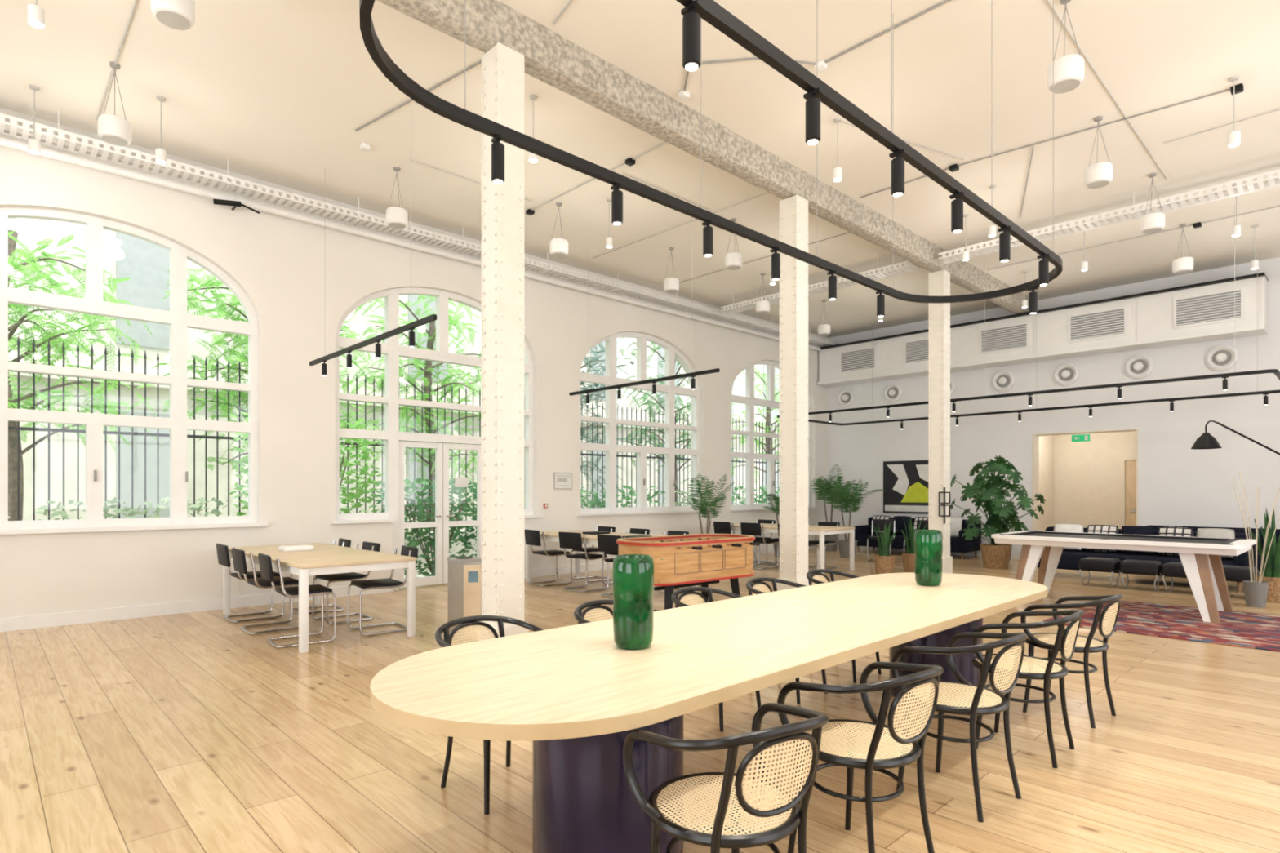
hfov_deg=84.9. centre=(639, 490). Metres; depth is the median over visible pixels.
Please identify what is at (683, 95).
junction box
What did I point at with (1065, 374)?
air vent
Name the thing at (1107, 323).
grille
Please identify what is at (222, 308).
tree
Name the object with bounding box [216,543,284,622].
chair
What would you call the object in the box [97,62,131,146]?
speaker
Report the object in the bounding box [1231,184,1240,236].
pendant spotlight
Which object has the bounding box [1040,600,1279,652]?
rug
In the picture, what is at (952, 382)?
air vent
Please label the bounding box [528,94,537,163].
pendant spotlight
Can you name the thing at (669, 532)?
chair
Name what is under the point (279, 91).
ceiling
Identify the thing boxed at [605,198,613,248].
pendant spotlight
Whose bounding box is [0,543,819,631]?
baseboard
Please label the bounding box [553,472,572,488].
notice
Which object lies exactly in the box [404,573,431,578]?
ground
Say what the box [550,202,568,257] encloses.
speaker
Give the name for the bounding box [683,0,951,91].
conduit
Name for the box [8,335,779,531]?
iron fence
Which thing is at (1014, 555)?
baseboard
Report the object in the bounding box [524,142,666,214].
conduit
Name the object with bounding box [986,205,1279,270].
conduit
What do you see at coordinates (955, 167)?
junction box
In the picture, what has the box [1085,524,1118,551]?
cushion
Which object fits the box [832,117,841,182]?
pendant spotlight
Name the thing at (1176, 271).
speaker grille
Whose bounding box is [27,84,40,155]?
pendant spotlight
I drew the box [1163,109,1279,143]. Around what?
conduit
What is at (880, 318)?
pendant spotlight
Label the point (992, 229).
pendant spotlight
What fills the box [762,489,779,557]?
potted palm
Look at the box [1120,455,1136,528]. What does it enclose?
trim
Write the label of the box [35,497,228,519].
bush
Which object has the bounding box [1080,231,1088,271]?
pendant spotlight
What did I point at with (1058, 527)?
cushion
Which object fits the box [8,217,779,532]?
windows
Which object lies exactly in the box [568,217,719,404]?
track light
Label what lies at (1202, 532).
cushion
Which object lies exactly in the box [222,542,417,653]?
meeting table
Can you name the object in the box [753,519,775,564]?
chair
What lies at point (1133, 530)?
cushion
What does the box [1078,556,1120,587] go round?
stool
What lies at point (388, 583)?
chair
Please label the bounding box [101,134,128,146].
speaker grille
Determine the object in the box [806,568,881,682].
armchair
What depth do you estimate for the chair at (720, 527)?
12.90 m
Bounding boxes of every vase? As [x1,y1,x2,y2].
[613,554,653,649]
[914,529,942,586]
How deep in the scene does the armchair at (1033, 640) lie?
4.26 m
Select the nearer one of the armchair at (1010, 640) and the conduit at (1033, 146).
the armchair at (1010, 640)
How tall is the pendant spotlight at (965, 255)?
0.624 m
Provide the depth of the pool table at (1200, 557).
8.02 m
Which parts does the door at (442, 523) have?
handle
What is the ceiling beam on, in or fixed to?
attached to the ceiling
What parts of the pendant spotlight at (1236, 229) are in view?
rod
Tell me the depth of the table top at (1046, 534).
8.44 m
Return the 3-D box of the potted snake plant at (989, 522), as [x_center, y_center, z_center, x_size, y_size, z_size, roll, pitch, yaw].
[7.231,0.929,14.012,0.452,0.942,0.378,0,0,-9]
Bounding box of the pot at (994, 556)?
[979,543,1011,568]
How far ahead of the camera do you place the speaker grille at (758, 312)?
12.22 m
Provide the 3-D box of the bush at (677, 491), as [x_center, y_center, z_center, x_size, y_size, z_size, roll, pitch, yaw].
[1.343,0.748,16.447,2.413,1.556,1.321,0,0,-44]
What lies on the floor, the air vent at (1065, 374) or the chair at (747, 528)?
the chair at (747, 528)
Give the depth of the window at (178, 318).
7.78 m
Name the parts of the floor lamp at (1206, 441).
lamp shade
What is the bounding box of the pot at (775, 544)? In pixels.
[773,541,779,557]
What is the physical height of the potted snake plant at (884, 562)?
0.878 m
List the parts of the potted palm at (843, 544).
stem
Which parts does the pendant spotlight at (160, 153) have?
rod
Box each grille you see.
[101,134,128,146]
[155,9,190,30]
[388,222,405,229]
[551,252,566,257]
[665,288,677,293]
[726,265,740,270]
[757,311,768,314]
[841,348,874,372]
[906,339,928,363]
[981,324,1026,352]
[1051,78,1079,93]
[1071,308,1124,340]
[1087,180,1109,188]
[1142,227,1162,234]
[1174,269,1191,274]
[1176,289,1240,325]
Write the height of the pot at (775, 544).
0.360 m
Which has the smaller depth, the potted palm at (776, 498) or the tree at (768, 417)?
the potted palm at (776, 498)
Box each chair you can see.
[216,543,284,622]
[231,547,298,635]
[257,552,336,648]
[288,537,351,614]
[311,541,380,624]
[346,545,417,635]
[524,528,572,586]
[558,531,608,592]
[569,526,615,582]
[596,534,625,597]
[602,528,649,584]
[657,530,688,593]
[713,521,733,533]
[740,522,778,569]
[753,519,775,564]
[765,537,779,564]
[777,524,818,571]
[808,521,839,569]
[866,519,895,561]
[903,520,928,552]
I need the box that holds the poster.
[883,459,928,514]
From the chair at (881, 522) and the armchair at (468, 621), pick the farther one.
the chair at (881, 522)
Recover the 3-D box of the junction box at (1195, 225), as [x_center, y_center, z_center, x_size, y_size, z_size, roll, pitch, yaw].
[7.930,-3.772,9.947,0.090,0.054,0.090,0,0,-44]
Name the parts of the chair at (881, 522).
seat, backrest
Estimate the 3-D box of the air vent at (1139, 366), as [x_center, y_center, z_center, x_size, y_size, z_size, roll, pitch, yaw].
[9.075,-2.260,12.731,0.095,0.440,0.440,0,0,-44]
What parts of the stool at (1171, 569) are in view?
frame, seat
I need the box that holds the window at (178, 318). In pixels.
[0,207,258,530]
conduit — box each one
[0,137,820,351]
[96,0,137,120]
[355,60,481,131]
[409,160,533,202]
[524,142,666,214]
[552,0,572,24]
[592,191,768,258]
[622,173,710,210]
[679,231,849,283]
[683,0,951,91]
[733,180,1279,313]
[840,121,964,159]
[859,88,1230,198]
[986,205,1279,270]
[1019,146,1034,217]
[1045,0,1167,179]
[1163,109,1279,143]
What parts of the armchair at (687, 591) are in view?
leg, backrest, backrest frame, arm rail, leg, leg, leg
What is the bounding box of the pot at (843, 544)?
[837,539,857,558]
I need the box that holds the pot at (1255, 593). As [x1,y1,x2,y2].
[1242,580,1268,608]
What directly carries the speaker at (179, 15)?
hanging from the ceiling
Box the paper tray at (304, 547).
[278,544,313,551]
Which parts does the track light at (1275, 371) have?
track rail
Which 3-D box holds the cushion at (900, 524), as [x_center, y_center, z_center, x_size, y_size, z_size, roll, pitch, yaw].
[5.833,0.780,15.610,0.188,0.420,0.440,0,0,-42]
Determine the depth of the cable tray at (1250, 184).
8.90 m
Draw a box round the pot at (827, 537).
[824,534,838,551]
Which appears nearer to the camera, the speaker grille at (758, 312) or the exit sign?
the speaker grille at (758, 312)
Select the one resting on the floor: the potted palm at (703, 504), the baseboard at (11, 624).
the potted palm at (703, 504)
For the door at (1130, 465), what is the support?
in the wall at (1087, 473)
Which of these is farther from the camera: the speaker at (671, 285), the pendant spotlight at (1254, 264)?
the speaker at (671, 285)
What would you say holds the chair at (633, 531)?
on the floor
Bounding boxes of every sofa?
[853,516,981,559]
[1036,526,1255,591]
[1146,524,1279,571]
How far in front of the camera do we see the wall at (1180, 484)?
12.95 m
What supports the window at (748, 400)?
in the wall at (299, 278)
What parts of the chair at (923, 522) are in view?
frame, backrest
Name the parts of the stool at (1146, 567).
seat, frame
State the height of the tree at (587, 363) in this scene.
6.049 m
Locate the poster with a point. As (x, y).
(905, 482)
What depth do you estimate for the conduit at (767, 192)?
10.02 m
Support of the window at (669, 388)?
in the wall at (299, 278)
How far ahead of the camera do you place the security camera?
8.12 m
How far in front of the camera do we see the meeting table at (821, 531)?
12.22 m
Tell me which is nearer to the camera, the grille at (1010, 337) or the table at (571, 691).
the table at (571, 691)
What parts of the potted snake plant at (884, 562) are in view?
pot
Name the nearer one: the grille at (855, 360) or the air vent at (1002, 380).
the air vent at (1002, 380)
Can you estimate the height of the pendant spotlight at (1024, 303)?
0.624 m
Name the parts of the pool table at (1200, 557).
leg, leg, leg, leg, rail, leg, leg, leg, leg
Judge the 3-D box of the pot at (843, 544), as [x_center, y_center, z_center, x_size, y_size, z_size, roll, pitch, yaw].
[4.336,1.220,14.601,0.400,0.360,0.400,0,0,-44]
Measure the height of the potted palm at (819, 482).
2.020 m
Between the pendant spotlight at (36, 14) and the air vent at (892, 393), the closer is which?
the pendant spotlight at (36, 14)
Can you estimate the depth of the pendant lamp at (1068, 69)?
5.33 m
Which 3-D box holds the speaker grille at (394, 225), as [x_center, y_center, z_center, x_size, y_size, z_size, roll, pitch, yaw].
[-2.865,-3.120,8.243,0.190,0.007,0.190,0,0,-44]
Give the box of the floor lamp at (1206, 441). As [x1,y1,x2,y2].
[1191,420,1279,455]
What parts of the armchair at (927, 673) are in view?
leg, leg, seat, seat frame, arm rail, leg, backrest frame, backrest, leg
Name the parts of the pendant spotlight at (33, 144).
rod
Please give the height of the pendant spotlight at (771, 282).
0.624 m
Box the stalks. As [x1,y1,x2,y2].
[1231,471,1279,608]
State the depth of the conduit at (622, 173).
8.84 m
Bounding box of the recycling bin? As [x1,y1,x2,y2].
[447,555,481,644]
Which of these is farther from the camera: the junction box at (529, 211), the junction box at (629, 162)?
the junction box at (529, 211)
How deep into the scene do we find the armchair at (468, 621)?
3.42 m
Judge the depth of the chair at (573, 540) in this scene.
9.71 m
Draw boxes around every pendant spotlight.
[27,0,44,28]
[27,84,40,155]
[155,95,166,164]
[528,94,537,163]
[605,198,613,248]
[769,253,775,284]
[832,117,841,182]
[878,316,883,321]
[961,213,968,261]
[988,184,995,237]
[1022,271,1027,307]
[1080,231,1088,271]
[1227,75,1240,147]
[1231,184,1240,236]
[1250,224,1258,270]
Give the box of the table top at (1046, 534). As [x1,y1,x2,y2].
[1008,531,1239,543]
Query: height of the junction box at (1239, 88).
0.054 m
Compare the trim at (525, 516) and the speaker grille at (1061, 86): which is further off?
the trim at (525, 516)
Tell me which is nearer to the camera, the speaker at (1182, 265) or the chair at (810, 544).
the speaker at (1182, 265)
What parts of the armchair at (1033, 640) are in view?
leg, leg, seat, seat frame, arm rail, leg, backrest frame, backrest, leg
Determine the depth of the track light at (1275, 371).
11.64 m
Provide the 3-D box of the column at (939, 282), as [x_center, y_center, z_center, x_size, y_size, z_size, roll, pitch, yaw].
[4.778,-1.035,11.159,0.360,4.870,0.360,0,0,-44]
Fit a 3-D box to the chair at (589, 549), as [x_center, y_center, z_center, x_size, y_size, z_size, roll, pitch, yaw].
[-0.739,0.989,11.018,0.577,0.823,0.449,0,0,-41]
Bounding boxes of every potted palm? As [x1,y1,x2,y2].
[671,474,734,533]
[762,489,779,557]
[808,464,857,551]
[821,479,884,558]
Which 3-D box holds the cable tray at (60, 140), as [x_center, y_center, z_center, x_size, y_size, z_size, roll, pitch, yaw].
[-1.845,-3.655,10.937,18.390,0.289,0.280,0,0,-44]
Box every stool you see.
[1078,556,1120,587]
[1119,559,1162,591]
[1161,561,1186,591]
[1222,564,1258,582]
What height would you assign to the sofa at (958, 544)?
0.780 m
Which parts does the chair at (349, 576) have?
seat, backrest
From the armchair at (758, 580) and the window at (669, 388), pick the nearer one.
the armchair at (758, 580)
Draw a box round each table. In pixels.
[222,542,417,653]
[370,572,1047,852]
[524,529,697,591]
[616,533,759,609]
[711,523,855,573]
[991,530,1257,622]
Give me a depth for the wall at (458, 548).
13.10 m
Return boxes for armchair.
[435,615,545,814]
[573,599,657,624]
[622,702,828,852]
[671,586,760,731]
[746,577,826,704]
[777,661,943,852]
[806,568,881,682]
[890,631,1027,822]
[971,609,1084,768]
[1020,594,1123,728]
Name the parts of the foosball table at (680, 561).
leg, handle, leg, handle, leg, handle, handle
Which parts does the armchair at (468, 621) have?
leg, backrest, backrest frame, leg, arm rail, leg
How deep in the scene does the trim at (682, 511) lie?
12.79 m
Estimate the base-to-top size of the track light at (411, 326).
2.447 m
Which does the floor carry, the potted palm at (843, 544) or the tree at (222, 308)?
the potted palm at (843, 544)
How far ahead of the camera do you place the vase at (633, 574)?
2.84 m
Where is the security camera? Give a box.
[213,199,260,213]
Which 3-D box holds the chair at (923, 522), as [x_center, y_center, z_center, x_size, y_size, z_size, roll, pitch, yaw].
[5.397,0.989,13.403,0.577,0.823,0.449,0,0,-44]
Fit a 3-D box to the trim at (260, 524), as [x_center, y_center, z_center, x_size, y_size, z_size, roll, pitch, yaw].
[-5.776,0.415,7.430,3.320,0.040,0.070,0,0,-44]
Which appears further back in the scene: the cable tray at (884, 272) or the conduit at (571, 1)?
the cable tray at (884, 272)
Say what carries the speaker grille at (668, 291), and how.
attached to the speaker at (671, 285)
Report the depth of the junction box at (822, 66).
6.19 m
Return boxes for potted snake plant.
[872,522,897,574]
[901,515,926,572]
[989,521,1013,560]
[1247,507,1279,603]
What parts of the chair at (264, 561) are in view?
backrest, seat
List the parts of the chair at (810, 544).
backrest, frame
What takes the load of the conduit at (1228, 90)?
attached to the ceiling
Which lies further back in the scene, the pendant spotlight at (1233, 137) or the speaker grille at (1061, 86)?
the pendant spotlight at (1233, 137)
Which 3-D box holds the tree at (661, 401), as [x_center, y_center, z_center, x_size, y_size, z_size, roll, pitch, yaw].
[1.124,-1.544,20.557,4.112,6.147,4.222,0,0,3]
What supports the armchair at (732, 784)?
on the floor
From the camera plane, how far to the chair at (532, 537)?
10.31 m
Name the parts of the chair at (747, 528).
backrest, seat, frame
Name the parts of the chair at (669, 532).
backrest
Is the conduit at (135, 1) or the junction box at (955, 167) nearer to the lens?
the conduit at (135, 1)
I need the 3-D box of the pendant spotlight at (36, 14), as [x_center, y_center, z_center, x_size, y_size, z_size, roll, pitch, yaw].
[-4.122,-3.488,4.774,0.090,0.624,0.090,0,0,-44]
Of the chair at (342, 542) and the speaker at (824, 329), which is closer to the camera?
the chair at (342, 542)
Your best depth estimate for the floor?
3.82 m
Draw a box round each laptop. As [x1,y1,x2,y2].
[582,531,609,534]
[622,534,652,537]
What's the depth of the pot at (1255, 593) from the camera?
8.37 m
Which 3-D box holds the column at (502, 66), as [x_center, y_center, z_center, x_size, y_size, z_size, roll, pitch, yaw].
[-1.095,-1.035,5.581,0.360,4.870,0.360,0,0,-44]
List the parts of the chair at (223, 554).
backrest, seat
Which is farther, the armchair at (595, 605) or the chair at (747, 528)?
the chair at (747, 528)
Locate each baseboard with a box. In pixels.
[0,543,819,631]
[836,542,1261,574]
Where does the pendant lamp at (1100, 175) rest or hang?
hanging from the ceiling
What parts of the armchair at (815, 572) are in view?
backrest, backrest frame, leg, arm rail, leg, leg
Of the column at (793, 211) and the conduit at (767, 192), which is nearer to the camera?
the column at (793, 211)
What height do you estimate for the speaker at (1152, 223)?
0.683 m
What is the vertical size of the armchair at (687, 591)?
0.777 m
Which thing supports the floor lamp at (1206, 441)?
on the floor
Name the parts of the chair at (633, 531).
seat, backrest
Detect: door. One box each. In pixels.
[399,440,481,587]
[1124,460,1136,525]
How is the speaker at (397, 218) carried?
hanging from the ceiling
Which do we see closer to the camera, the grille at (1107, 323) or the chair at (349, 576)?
the chair at (349, 576)
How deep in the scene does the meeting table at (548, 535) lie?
10.69 m
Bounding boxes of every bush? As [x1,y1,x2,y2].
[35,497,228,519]
[228,412,384,515]
[368,478,476,576]
[580,484,665,508]
[652,489,741,506]
[731,486,779,504]
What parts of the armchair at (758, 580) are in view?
leg, backrest, backrest frame, leg, arm rail, leg, leg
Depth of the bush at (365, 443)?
10.70 m
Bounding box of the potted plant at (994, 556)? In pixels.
[950,455,1045,568]
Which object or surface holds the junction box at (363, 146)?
attached to the ceiling
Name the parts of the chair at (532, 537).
backrest, seat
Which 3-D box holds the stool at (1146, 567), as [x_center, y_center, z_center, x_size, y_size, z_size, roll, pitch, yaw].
[7.116,1.205,9.932,0.460,0.410,0.466,0,0,42]
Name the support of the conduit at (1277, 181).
attached to the ceiling beam
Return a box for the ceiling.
[0,0,1279,337]
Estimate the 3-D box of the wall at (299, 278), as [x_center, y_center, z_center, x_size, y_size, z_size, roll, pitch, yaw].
[-2.099,-1.200,11.212,19.000,5.200,0.350,0,0,-44]
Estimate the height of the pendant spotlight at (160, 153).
0.624 m
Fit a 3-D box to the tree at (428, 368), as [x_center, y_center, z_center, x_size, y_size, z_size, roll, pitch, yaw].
[-4.506,-1.438,15.528,4.090,5.935,3.384,0,0,-31]
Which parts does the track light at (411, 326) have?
track rail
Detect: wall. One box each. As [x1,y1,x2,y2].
[0,107,828,618]
[404,529,476,576]
[828,257,1279,552]
[1039,435,1054,531]
[1054,431,1136,528]
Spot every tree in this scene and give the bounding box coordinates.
[8,230,192,520]
[129,268,404,483]
[345,295,524,531]
[524,342,635,492]
[616,337,742,506]
[731,366,779,483]
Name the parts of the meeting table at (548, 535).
leg, frame, leg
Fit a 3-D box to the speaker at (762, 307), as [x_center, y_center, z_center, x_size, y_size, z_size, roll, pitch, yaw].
[2.154,-3.458,12.252,0.244,0.683,0.244,0,0,-44]
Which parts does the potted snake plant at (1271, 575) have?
pot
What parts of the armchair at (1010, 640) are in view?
leg, leg, seat frame, seat, arm rail, leg, backrest frame, backrest, leg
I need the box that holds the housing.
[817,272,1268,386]
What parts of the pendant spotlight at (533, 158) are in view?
rod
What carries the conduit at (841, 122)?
attached to the ceiling
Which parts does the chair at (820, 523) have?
seat, backrest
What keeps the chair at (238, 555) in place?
on the floor
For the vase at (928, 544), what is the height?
0.378 m
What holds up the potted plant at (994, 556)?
on the floor
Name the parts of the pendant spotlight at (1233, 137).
rod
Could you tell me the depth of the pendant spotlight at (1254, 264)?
10.01 m
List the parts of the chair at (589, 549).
seat, backrest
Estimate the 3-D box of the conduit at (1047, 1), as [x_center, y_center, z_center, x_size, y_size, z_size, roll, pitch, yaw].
[4.631,-3.788,6.813,4.900,0.012,0.012,0,0,-44]
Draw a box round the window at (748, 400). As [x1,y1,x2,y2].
[731,360,811,509]
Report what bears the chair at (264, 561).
on the floor
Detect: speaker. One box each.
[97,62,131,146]
[151,0,195,30]
[386,166,408,229]
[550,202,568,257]
[663,247,679,293]
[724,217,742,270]
[755,272,769,314]
[817,299,830,335]
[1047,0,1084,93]
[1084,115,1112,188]
[1139,173,1164,234]
[1172,223,1193,274]
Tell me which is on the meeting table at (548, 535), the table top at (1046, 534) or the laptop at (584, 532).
the laptop at (584, 532)
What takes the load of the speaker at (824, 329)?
hanging from the ceiling
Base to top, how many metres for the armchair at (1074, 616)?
0.777 m
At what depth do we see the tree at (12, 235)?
10.62 m
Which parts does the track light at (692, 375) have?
track rail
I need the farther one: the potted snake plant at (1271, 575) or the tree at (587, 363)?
the tree at (587, 363)
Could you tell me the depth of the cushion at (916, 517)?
15.31 m
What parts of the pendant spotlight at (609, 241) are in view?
rod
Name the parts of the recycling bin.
bin lid, panel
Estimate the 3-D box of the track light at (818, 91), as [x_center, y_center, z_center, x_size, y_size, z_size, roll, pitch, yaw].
[1.040,-2.576,3.857,5.080,2.447,1.214,0,0,-44]
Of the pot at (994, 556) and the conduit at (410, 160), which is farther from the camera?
the pot at (994, 556)
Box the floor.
[0,547,1279,852]
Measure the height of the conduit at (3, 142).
0.080 m
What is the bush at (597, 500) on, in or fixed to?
on the ground
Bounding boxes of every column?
[476,42,528,640]
[776,194,808,591]
[928,270,952,573]
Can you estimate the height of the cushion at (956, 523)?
0.420 m
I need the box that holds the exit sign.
[1071,434,1089,441]
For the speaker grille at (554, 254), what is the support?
attached to the speaker at (558, 246)
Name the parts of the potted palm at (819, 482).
stem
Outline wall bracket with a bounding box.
[938,487,950,524]
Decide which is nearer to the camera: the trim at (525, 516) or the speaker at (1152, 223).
the speaker at (1152, 223)
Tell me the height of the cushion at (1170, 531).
0.420 m
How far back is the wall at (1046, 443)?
15.73 m
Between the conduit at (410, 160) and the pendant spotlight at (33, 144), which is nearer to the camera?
the pendant spotlight at (33, 144)
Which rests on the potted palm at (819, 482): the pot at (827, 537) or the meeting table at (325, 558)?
the pot at (827, 537)
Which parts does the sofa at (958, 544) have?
armrest, seat, backrest, armrest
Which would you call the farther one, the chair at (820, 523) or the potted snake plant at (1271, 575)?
the chair at (820, 523)
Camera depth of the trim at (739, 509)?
15.18 m
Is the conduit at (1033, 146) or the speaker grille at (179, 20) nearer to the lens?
the speaker grille at (179, 20)
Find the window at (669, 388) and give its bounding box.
[579,332,699,513]
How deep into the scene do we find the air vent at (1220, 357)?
11.88 m
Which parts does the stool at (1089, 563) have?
seat, frame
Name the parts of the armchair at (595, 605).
leg, backrest frame, backrest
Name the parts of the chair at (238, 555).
backrest, seat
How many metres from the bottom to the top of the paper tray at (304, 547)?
0.050 m
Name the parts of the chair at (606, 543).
backrest, seat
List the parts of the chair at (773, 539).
seat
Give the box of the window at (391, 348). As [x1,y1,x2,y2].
[335,287,533,590]
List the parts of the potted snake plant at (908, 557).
pot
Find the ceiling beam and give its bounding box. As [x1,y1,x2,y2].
[377,0,1028,314]
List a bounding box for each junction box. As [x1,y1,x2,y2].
[360,142,370,151]
[525,208,534,215]
[625,157,635,166]
[677,89,689,101]
[814,59,827,72]
[949,164,959,172]
[1192,222,1201,228]
[1230,83,1244,95]
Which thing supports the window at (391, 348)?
in the wall at (299, 278)
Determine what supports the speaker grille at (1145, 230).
attached to the speaker at (1152, 223)
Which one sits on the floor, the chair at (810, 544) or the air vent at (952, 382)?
the chair at (810, 544)
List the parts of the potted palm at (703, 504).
stem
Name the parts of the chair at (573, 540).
backrest, seat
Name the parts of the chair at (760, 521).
seat, backrest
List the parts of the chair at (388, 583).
seat, backrest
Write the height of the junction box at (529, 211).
0.054 m
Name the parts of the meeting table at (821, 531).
frame, leg, leg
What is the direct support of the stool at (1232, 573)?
on the floor
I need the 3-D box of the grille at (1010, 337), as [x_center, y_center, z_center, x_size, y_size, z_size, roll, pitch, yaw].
[7.259,-3.030,13.958,0.007,0.440,0.840,0,0,-44]
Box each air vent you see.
[837,388,854,406]
[883,382,902,402]
[950,377,955,395]
[991,370,1014,391]
[1053,363,1079,386]
[1124,354,1153,378]
[1204,344,1238,370]
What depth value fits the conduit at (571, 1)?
5.53 m
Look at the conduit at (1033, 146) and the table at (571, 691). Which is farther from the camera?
the conduit at (1033, 146)
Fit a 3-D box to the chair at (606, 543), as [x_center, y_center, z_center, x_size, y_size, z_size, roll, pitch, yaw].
[-0.218,0.989,9.278,0.449,0.823,0.577,0,0,42]
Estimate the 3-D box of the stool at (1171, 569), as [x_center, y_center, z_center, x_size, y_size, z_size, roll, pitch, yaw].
[7.460,1.205,9.570,0.466,0.410,0.460,0,0,-42]
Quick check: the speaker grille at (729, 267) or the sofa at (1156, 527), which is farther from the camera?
the sofa at (1156, 527)
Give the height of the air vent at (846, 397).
0.440 m
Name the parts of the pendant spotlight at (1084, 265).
rod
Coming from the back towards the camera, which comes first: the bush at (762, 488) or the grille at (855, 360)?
the bush at (762, 488)
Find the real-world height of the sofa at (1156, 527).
0.780 m
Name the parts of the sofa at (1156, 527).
backrest, seat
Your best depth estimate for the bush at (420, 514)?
11.65 m
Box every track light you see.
[309,98,436,376]
[359,0,1062,316]
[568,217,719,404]
[777,206,1279,429]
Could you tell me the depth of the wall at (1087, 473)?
15.57 m
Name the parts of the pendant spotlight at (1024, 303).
rod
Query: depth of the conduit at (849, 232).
11.44 m
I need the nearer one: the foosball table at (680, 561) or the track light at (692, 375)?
the foosball table at (680, 561)
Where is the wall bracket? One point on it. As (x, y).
(944, 492)
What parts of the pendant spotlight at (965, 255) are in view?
rod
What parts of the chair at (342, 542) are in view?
backrest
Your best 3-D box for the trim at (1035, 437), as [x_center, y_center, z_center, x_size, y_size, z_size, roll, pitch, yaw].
[8.605,0.130,13.519,0.320,2.541,1.772,0,0,-44]
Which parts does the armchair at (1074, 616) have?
leg, leg, seat, seat frame, arm rail, leg, leg, backrest frame, backrest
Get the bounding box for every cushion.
[870,515,889,533]
[891,515,911,534]
[913,516,928,530]
[950,517,962,537]
[1053,524,1083,550]
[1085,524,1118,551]
[1120,525,1154,553]
[1156,526,1193,555]
[1196,528,1235,557]
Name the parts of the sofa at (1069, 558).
seat, backrest, leg, armrest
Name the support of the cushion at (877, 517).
on the sofa at (958, 544)
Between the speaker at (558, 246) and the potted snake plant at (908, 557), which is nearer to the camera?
the speaker at (558, 246)
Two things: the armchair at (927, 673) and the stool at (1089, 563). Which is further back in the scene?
the stool at (1089, 563)
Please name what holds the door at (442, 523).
attached to the window at (391, 348)
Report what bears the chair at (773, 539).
on the floor
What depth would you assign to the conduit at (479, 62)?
6.62 m
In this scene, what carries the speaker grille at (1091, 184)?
attached to the pendant lamp at (1100, 175)
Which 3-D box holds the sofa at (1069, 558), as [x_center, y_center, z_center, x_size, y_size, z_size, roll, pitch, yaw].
[7.676,1.010,10.809,0.860,0.780,2.700,0,0,-44]
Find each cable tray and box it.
[0,111,839,346]
[720,257,919,313]
[938,168,1279,262]
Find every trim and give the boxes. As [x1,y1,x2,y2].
[0,522,267,534]
[330,515,542,524]
[577,510,703,515]
[729,506,818,511]
[1031,427,1138,530]
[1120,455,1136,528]
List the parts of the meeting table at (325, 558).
leg, leg, leg, frame, leg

